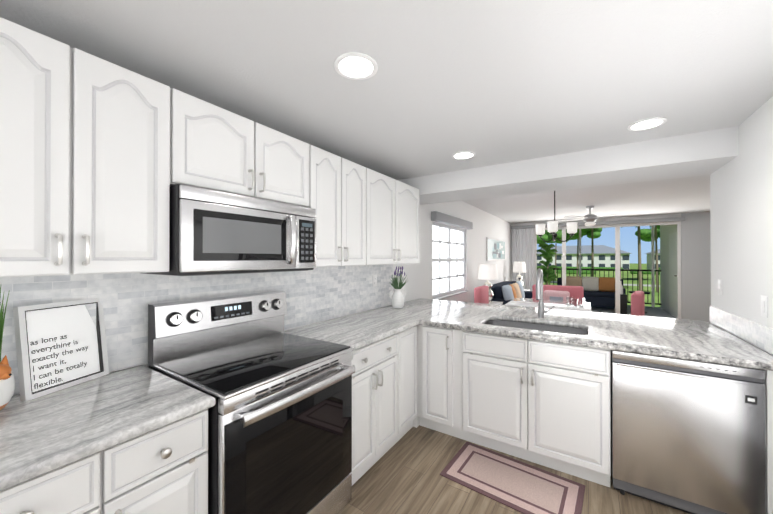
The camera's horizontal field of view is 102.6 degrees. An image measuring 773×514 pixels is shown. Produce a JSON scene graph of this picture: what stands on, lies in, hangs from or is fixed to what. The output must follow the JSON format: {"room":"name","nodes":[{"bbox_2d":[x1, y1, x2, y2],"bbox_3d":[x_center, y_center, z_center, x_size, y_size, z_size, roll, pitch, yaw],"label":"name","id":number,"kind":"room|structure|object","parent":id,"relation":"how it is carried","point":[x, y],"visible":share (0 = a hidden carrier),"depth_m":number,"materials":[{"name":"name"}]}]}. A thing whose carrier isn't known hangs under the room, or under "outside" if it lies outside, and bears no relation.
{"room":"kitchen","nodes":[
{"label":"kitchen","id":0,"kind":"room"},
{"bbox_2d":[0,201,510,395],"bbox_3d":[0.248,0.180,3.791,0.127,2.500,11.800,0,0,33],"label":"wall","id":1,"kind":"structure","parent":0,"point":[317,295],"depth_m":2.11,"materials":[{"name":"white tile"}]},
{"bbox_2d":[0,17,175,276],"bbox_3d":[-1.195,-0.324,1.131,0.350,0.770,0.582,0,0,33],"label":"upper cabinet","id":2,"kind":"object","parent":1,"relation":"attached to","point":[99,157],"depth_m":1.05,"materials":[{"name":"white wood"}]},
{"bbox_2d":[176,90,311,207],"bbox_3d":[-0.828,-0.506,1.698,0.350,0.402,0.765,0,0,33],"label":"upper cabinet","id":3,"kind":"object","parent":1,"relation":"attached to","point":[219,149],"depth_m":1.52,"materials":[{"name":"white wood"}]},
{"bbox_2d":[144,184,315,275],"bbox_3d":[-0.781,-0.108,1.669,0.456,0.381,0.756,0,0,33],"label":"microwave","id":4,"kind":"object","parent":3,"relation":"attached to","point":[212,232],"visible":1,"depth_m":1.45,"materials":[{"name":"silver metal"}]},
{"bbox_2d":[312,145,367,266],"bbox_3d":[-0.461,-0.320,2.266,0.350,0.770,0.584,0,0,33],"label":"upper cabinet","id":5,"kind":"object","parent":1,"relation":"attached to","point":[339,184],"depth_m":2.15,"materials":[{"name":"white wood"}]},
{"bbox_2d":[373,275,376,286],"bbox_3d":[-0.116,0.238,3.104,0.006,0.116,0.072,0,0,33],"label":"outlet","id":6,"kind":"object","parent":1,"relation":"attached to","point":[374,280],"visible":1,"depth_m":3.10,"materials":[{"name":"white plastic"}]},
{"bbox_2d":[368,168,418,264],"bbox_3d":[-0.052,-0.318,2.898,0.350,0.770,0.921,0,0,33],"label":"upper cabinet","id":7,"kind":"object","parent":1,"relation":"attached to","point":[393,205],"depth_m":2.74,"materials":[{"name":"white wood"}]},
{"bbox_2d":[432,221,467,299],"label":"window","id":8,"kind":"structure","parent":1,"relation":"in","point":[448,259],"depth_m":4.92,"materials":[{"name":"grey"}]},
{"bbox_2d":[431,211,472,229],"bbox_3d":[1.073,-0.558,4.886,0.083,0.125,1.590,0,0,33],"label":"shade valance","id":9,"kind":"object","parent":1,"relation":"attached to","point":[439,217],"visible":1,"depth_m":4.63,"materials":[{"name":"grey fabric"}]},
{"bbox_2d":[486,237,504,260],"bbox_3d":[2.592,-0.168,7.279,0.034,0.500,1.700,0,0,33],"label":"art panel","id":10,"kind":"object","parent":1,"relation":"attached to","point":[495,249],"visible":1,"depth_m":7.05,"materials":[{"name":"white"}]},
{"bbox_2d":[0,0,772,179],"bbox_3d":[-0.317,-0.951,0.404,2.620,0.200,5.490,0,0,33],"label":"ceiling","id":11,"kind":"structure","parent":0,"point":[490,82],"depth_m":1.36,"materials":[{"name":"white paint"}]},
{"bbox_2d":[334,52,377,79],"bbox_3d":[-0.135,-0.843,1.375,0.194,0.010,0.194,0,0,33],"label":"recessed light","id":12,"kind":"object","parent":11,"relation":"in","point":[355,66],"visible":1,"depth_m":1.37,"materials":[{"name":"white plastic"}]},
{"bbox_2d":[452,151,475,159],"bbox_3d":[0.638,-0.839,2.562,0.194,0.010,0.194,0,0,33],"label":"recessed light","id":13,"kind":"object","parent":11,"relation":"in","point":[462,155],"visible":1,"depth_m":2.56,"materials":[{"name":"white plastic"}]},
{"bbox_2d":[627,117,666,130],"bbox_3d":[1.651,-0.841,1.965,0.194,0.010,0.194,0,0,33],"label":"recessed light","id":14,"kind":"object","parent":11,"relation":"in","point":[647,124],"visible":1,"depth_m":1.96,"materials":[{"name":"white plastic"}]},
{"bbox_2d":[473,264,502,304],"bbox_3d":[1.871,0.787,5.717,0.440,1.300,0.440,0,0,33],"label":"table lamp","id":15,"kind":"object","parent":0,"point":[487,272],"visible":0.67,"depth_m":5.60,"materials":[{"name":"white"}]},
{"bbox_2d":[339,305,689,513],"bbox_3d":[3.051,1.479,3.523,5.120,0.100,14.400,0,0,33],"label":"floor","id":16,"kind":"structure","parent":0,"point":[402,475],"depth_m":1.90,"materials":[{"name":"brown wood"}]},
{"bbox_2d":[0,409,207,513],"bbox_3d":[-1.077,0.987,1.060,0.620,0.868,0.609,0,0,33],"label":"base cabinet","id":17,"kind":"object","parent":16,"relation":"on","point":[163,470],"depth_m":0.96,"materials":[{"name":"white wood"}]},
{"bbox_2d":[0,365,215,490],"bbox_3d":[-1.156,0.531,0.909,0.639,0.040,0.956,0,0,33],"label":"countertop","id":18,"kind":"structure","parent":17,"relation":"on","point":[42,435],"depth_m":0.99,"materials":[{"name":"stone"}]},
{"bbox_2d":[0,287,14,409],"bbox_3d":[-1.322,0.297,0.982,0.186,0.425,0.186,0,0,33],"label":"potted plant","id":19,"kind":"object","parent":18,"relation":"on","point":[7,384],"visible":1,"depth_m":1.01,"materials":[{"name":"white ceramic"}]},
{"bbox_2d":[13,298,108,401],"bbox_3d":[-1.275,0.346,1.230,0.067,0.336,0.268,0,0,13],"label":"sign frame","id":20,"kind":"object","parent":18,"relation":"on","point":[61,345],"visible":1,"depth_m":1.21,"materials":[{"name":"white"}]},
{"bbox_2d":[148,291,354,513],"bbox_3d":[-0.636,0.825,1.597,0.712,1.196,0.750,0,0,33],"label":"range","id":21,"kind":"object","parent":16,"relation":"on","point":[280,427],"visible":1,"depth_m":1.46,"materials":[{"name":"silver metal"}]},
{"bbox_2d":[351,333,399,484],"bbox_3d":[-0.332,0.991,2.212,0.620,0.868,0.589,0,0,33],"label":"base cabinet","id":22,"kind":"object","parent":16,"relation":"on","point":[376,377],"depth_m":2.05,"materials":[{"name":"white wood"}]},
{"bbox_2d":[284,313,419,350],"bbox_3d":[-0.248,0.535,2.315,0.639,0.040,0.856,0,0,33],"label":"countertop","id":23,"kind":"structure","parent":22,"relation":"on","point":[357,330],"depth_m":2.23,"materials":[{"name":"stone"}]},
{"bbox_2d":[400,326,416,438],"bbox_3d":[-0.082,0.992,2.599,0.620,0.868,0.333,0,0,33],"label":"base cabinet","id":24,"kind":"object","parent":16,"relation":"on","point":[408,338],"depth_m":2.42,"materials":[{"name":"white wood"}]},
{"bbox_2d":[413,325,488,440],"bbox_3d":[0.583,0.993,2.714,0.412,0.868,0.622,0,0,33],"label":"base cabinet","id":25,"kind":"object","parent":16,"relation":"on","point":[453,365],"depth_m":2.40,"materials":[{"name":"white wood"}]},
{"bbox_2d":[373,305,495,321],"bbox_3d":[0.387,0.537,2.861,1.110,0.040,0.390,0,0,33],"label":"countertop","id":26,"kind":"structure","parent":25,"relation":"on","point":[415,309],"depth_m":2.88,"materials":[{"name":"stone"}]},
{"bbox_2d":[389,266,406,308],"bbox_3d":[0.125,0.304,3.132,0.199,0.425,0.217,0,0,33],"label":"lavender","id":27,"kind":"object","parent":26,"relation":"on","point":[397,299],"visible":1,"depth_m":3.09,"materials":[{"name":"white ceramic"}]},
{"bbox_2d":[360,310,772,370],"bbox_3d":[0.872,0.535,2.226,2.589,0.040,0.210,0,0,33],"label":"countertop","id":28,"kind":"structure","parent":25,"relation":"on","point":[753,359],"depth_m":1.88,"materials":[{"name":"stone"}]},
{"bbox_2d":[485,320,587,334],"bbox_3d":[1.132,0.661,2.391,0.772,0.208,0.472,0,0,33],"label":"sink bowl","id":29,"kind":"object","parent":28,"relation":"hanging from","point":[558,329],"visible":0.15,"depth_m":2.56,"materials":[{"name":"silver metal"}]},
{"bbox_2d":[404,298,729,333],"bbox_3d":[1.312,0.537,2.918,2.602,0.040,0.710,0,0,33],"label":"countertop","id":30,"kind":"structure","parent":25,"relation":"on","point":[554,317],"depth_m":2.67,"materials":[{"name":"stone"}]},
{"bbox_2d":[536,268,554,318],"bbox_3d":[1.293,0.304,2.525,0.132,0.421,0.218,0,0,33],"label":"faucet","id":31,"kind":"object","parent":30,"relation":"on","point":[539,289],"visible":1,"depth_m":2.58,"materials":[{"name":"silver metal"}]},
{"bbox_2d":[576,322,767,353],"bbox_3d":[1.744,0.534,1.984,0.862,0.040,0.390,0,0,33],"label":"countertop","id":32,"kind":"structure","parent":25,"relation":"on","point":[729,341],"depth_m":2.03,"materials":[{"name":"stone"}]},
{"bbox_2d":[474,285,488,303],"bbox_3d":[1.775,0.965,5.088,0.540,0.941,0.500,0,0,33],"label":"chair","id":33,"kind":"object","parent":16,"relation":"on","point":[481,294],"visible":0.21,"depth_m":5.04,"materials":[{"name":"fabric"}]},
{"bbox_2d":[491,281,531,304],"bbox_3d":[2.806,0.997,6.720,0.940,0.886,2.000,0,0,33],"label":"sofa","id":34,"kind":"object","parent":16,"relation":"on","point":[504,292],"visible":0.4,"depth_m":6.18,"materials":[{"name":"black fabric"}]},
{"bbox_2d":[440,442,584,513],"bbox_3d":[0.790,1.419,1.970,0.770,0.007,0.450,0,0,37],"label":"mat","id":35,"kind":"object","parent":16,"relation":"on","point":[520,486],"visible":1,"depth_m":1.94,"materials":[{"name":"pink fabric"}]},
{"bbox_2d":[537,243,557,284],"bbox_3d":[4.519,0.525,8.716,0.577,1.844,0.489,0,0,33],"label":"plant","id":36,"kind":"object","parent":16,"relation":"on","point":[547,255],"visible":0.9,"depth_m":8.66,"materials":[{"name":"green plant"}]},
{"bbox_2d":[505,297,590,311],"bbox_3d":[2.382,1.006,4.553,1.040,0.854,0.900,0,0,33],"label":"dining table","id":37,"kind":"object","parent":16,"relation":"on","point":[570,303],"visible":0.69,"depth_m":4.43,"materials":[{"name":"white"}]},
{"bbox_2d":[531,284,583,301],"bbox_3d":[2.866,0.966,5.228,0.820,0.941,0.540,0,0,33],"label":"chair","id":38,"kind":"object","parent":16,"relation":"on","point":[556,292],"visible":0.15,"depth_m":5.27,"materials":[{"name":"fabric"}]},
{"bbox_2d":[558,276,625,307],"bbox_3d":[5.786,1.010,8.842,1.600,0.875,0.800,0,0,33],"label":"loveseat","id":39,"kind":"object","parent":16,"relation":"on","point":[599,292],"visible":0.5,"depth_m":8.66,"materials":[{"name":"black fabric"}]},
{"bbox_2d":[537,226,660,306],"bbox_3d":[6.883,0.250,9.445,5.110,2.400,0.070,0,0,33],"label":"lanai","id":40,"kind":"object","parent":16,"relation":"on","point":[653,271],"visible":0.5,"depth_m":9.04,"materials":[{"name":"brown metal"}]},
{"bbox_2d":[620,291,649,314],"bbox_3d":[6.346,1.175,7.985,0.770,0.540,0.870,0,0,33],"label":"side table","id":41,"kind":"object","parent":16,"relation":"on","point":[623,303],"visible":0.35,"depth_m":7.75,"materials":[{"name":"black plastic"}]},
{"bbox_2d":[620,281,622,293],"bbox_3d":[5.952,0.773,7.866,0.100,0.340,0.100,0,0,33],"label":"bottle","id":42,"kind":"object","parent":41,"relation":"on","point":[621,289],"visible":0.73,"depth_m":7.83,"materials":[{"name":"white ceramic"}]},
{"bbox_2d":[631,291,644,315],"bbox_3d":[3.372,0.963,4.482,0.540,0.941,0.500,0,0,43],"label":"chair","id":43,"kind":"object","parent":16,"relation":"on","point":[637,302],"visible":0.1,"depth_m":4.17,"materials":[{"name":"fabric"}]},
{"bbox_2d":[611,350,765,513],"bbox_3d":[1.768,0.992,1.934,0.609,0.864,0.606,0,0,33],"label":"dishwasher","id":44,"kind":"object","parent":16,"relation":"on","point":[688,436],"visible":0.94,"depth_m":1.67,"materials":[{"name":"grey metal"}]},
{"bbox_2d":[513,262,529,290],"bbox_3d":[3.451,0.785,8.030,0.440,1.320,0.440,0,0,33],"label":"table lamp","id":45,"kind":"object","parent":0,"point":[519,267],"visible":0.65,"depth_m":7.93,"materials":[{"name":"white"}]},
{"bbox_2d":[462,175,709,222],"bbox_3d":[4.035,-1.016,4.944,5.000,0.100,5.760,0,0,33],"label":"ceiling","id":46,"kind":"structure","parent":0,"point":[677,195],"depth_m":5.38,"materials":[{"name":"white paint"}]},
{"bbox_2d":[535,191,577,241],"bbox_3d":[2.331,-0.589,4.288,0.530,0.756,0.484,0,0,33],"label":"pendant chandelier","id":47,"kind":"object","parent":46,"relation":"hanging from","point":[552,227],"visible":0.98,"depth_m":4.28,"materials":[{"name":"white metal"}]},
{"bbox_2d":[555,206,630,225],"bbox_3d":[3.878,-0.772,5.908,1.279,0.380,1.230,0,0,33],"label":"fan","id":48,"kind":"object","parent":46,"relation":"hanging from","point":[589,219],"visible":0.98,"depth_m":5.80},
{"bbox_2d":[511,212,710,322],"bbox_3d":[5.631,0.193,7.408,5.240,2.500,0.120,0,0,33],"label":"wall","id":49,"kind":"structure","parent":0,"point":[695,268],"depth_m":6.69,"materials":[{"name":"white paint"}]},
{"bbox_2d":[511,217,684,228],"bbox_3d":[4.987,-0.821,7.686,3.560,0.080,0.080,0,0,33],"label":"track","id":50,"kind":"object","parent":49,"relation":"attached to","point":[619,222],"visible":0.88,"depth_m":7.28,"materials":[{"name":"grey"}]},
{"bbox_2d":[512,228,534,290],"bbox_3d":[3.744,0.326,8.467,0.560,2.200,0.044,0,0,33],"label":"sheer curtain","id":51,"kind":"object","parent":50,"relation":"hanging from","point":[523,245],"visible":0.52,"depth_m":8.44,"materials":[{"name":"white fabric"}]},
{"bbox_2d":[535,222,680,318],"bbox_3d":[5.270,0.334,7.641,2.938,2.219,0.060,0,0,33],"label":"door frame","id":52,"kind":"structure","parent":49,"relation":"in","point":[617,268],"depth_m":7.42,"materials":[{"name":"white"}]},
{"bbox_2d":[660,225,676,317],"bbox_3d":[7.269,0.194,7.897,0.180,2.500,2.480,0,0,33],"label":"wall","id":53,"kind":"structure","parent":0,"point":[668,267],"depth_m":8.04,"materials":[{"name":"white paint"}]},
{"bbox_2d":[710,97,772,355],"bbox_3d":[0.980,0.167,-0.111,0.127,2.500,6.040,0,0,33],"label":"wall","id":54,"kind":"structure","parent":0,"point":[741,211],"depth_m":1.83,"materials":[{"name":"white paint"}]},
{"bbox_2d":[398,126,738,204],"bbox_3d":[1.323,-0.863,2.940,2.620,0.420,0.550,0,0,33],"label":"header","id":55,"kind":"object","parent":54,"relation":"attached to","point":[698,154],"visible":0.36,"depth_m":2.50,"materials":[{"name":"white paint"}]},
{"bbox_2d":[718,280,721,295],"bbox_3d":[2.449,0.225,2.273,0.008,0.116,0.072,0,0,33],"label":"switch plate","id":56,"kind":"object","parent":54,"relation":"attached to","point":[720,287],"visible":1,"depth_m":2.26,"materials":[{"name":"white plastic"}]},
{"bbox_2d":[761,295,767,317],"bbox_3d":[2.085,0.273,1.711,0.008,0.116,0.072,0,0,33],"label":"switch plate","id":57,"kind":"object","parent":54,"relation":"attached to","point":[764,306],"visible":1,"depth_m":1.70,"materials":[{"name":"white plastic"}]},
{"label":"outside","id":58,"kind":"structure","parent":0,"visible":0},
{"bbox_2d":[543,263,659,306],"bbox_3d":[105.543,4.948,129.692,280.000,0.220,308.780,0,0,33],"label":"lawn","id":59,"kind":"structure","parent":58,"point":[624,273],"depth_m":60.91,"materials":[{"name":"green plant"}]},
{"bbox_2d":[537,230,581,278],"bbox_3d":[34.174,-1.411,61.967,9.130,12.083,8.947,0,0,33],"label":"tree","id":60,"kind":"object","parent":59,"relation":"on","point":[543,237],"depth_m":60.08,"materials":[{"name":"green plant"}]},
{"bbox_2d":[548,228,601,275],"bbox_3d":[30.224,-0.806,49.814,7.435,10.791,7.836,0,0,33],"label":"tree","id":61,"kind":"object","parent":59,"relation":"on","point":[596,232],"visible":0.33,"depth_m":48.19,"materials":[{"name":"green plant"}]},
{"bbox_2d":[537,245,630,268],"bbox_3d":[72.621,0.223,119.307,33.600,9.200,15.600,0,0,33],"label":"building","id":62,"kind":"structure","parent":59,"relation":"on","point":[604,255],"depth_m":111.65,"materials":[{"name":"white"}]},
{"bbox_2d":[588,228,593,276],"bbox_3d":[24.415,-0.392,37.144,6.046,9.872,6.208,0,0,33],"label":"tree","id":63,"kind":"object","parent":59,"relation":"on","point":[592,256],"visible":0.06,"depth_m":37.06,"materials":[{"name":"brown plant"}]},
{"bbox_2d":[537,266,659,274],"bbox_3d":[79.829,4.073,89.924,72.000,1.300,36.500,0,0,33],"label":"hedges","id":64,"kind":"object","parent":59,"relation":"on","point":[589,272],"visible":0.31,"depth_m":87.07,"materials":[{"name":"green plant"}]},
{"bbox_2d":[637,226,641,290],"bbox_3d":[25.000,-1.996,29.821,6.544,13.036,7.232,0,0,33],"label":"tree","id":65,"kind":"object","parent":59,"relation":"on","point":[639,263],"depth_m":30.00,"materials":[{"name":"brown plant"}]},
{"bbox_2d":[621,225,657,291],"bbox_3d":[34.953,-0.630,40.428,6.760,10.376,6.904,0,0,33],"label":"tree","id":66,"kind":"object","parent":59,"relation":"on","point":[656,253],"visible":0.15,"depth_m":39.98,"materials":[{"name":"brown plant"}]},
{"bbox_2d":[635,225,659,241],"bbox_3d":[51.084,-1.338,56.801,8.682,11.907,8.893,0,0,33],"label":"tree","id":67,"kind":"object","parent":59,"relation":"on","point":[645,234],"visible":0.1,"depth_m":57.22,"materials":[{"name":"green plant"}]},
{"bbox_2d":[645,249,659,269],"bbox_3d":[110.728,0.163,101.813,38.600,9.200,15.600,0,0,33],"label":"building","id":68,"kind":"structure","parent":59,"relation":"on","point":[649,260],"depth_m":110.80,"materials":[{"name":"white"}]}
]}

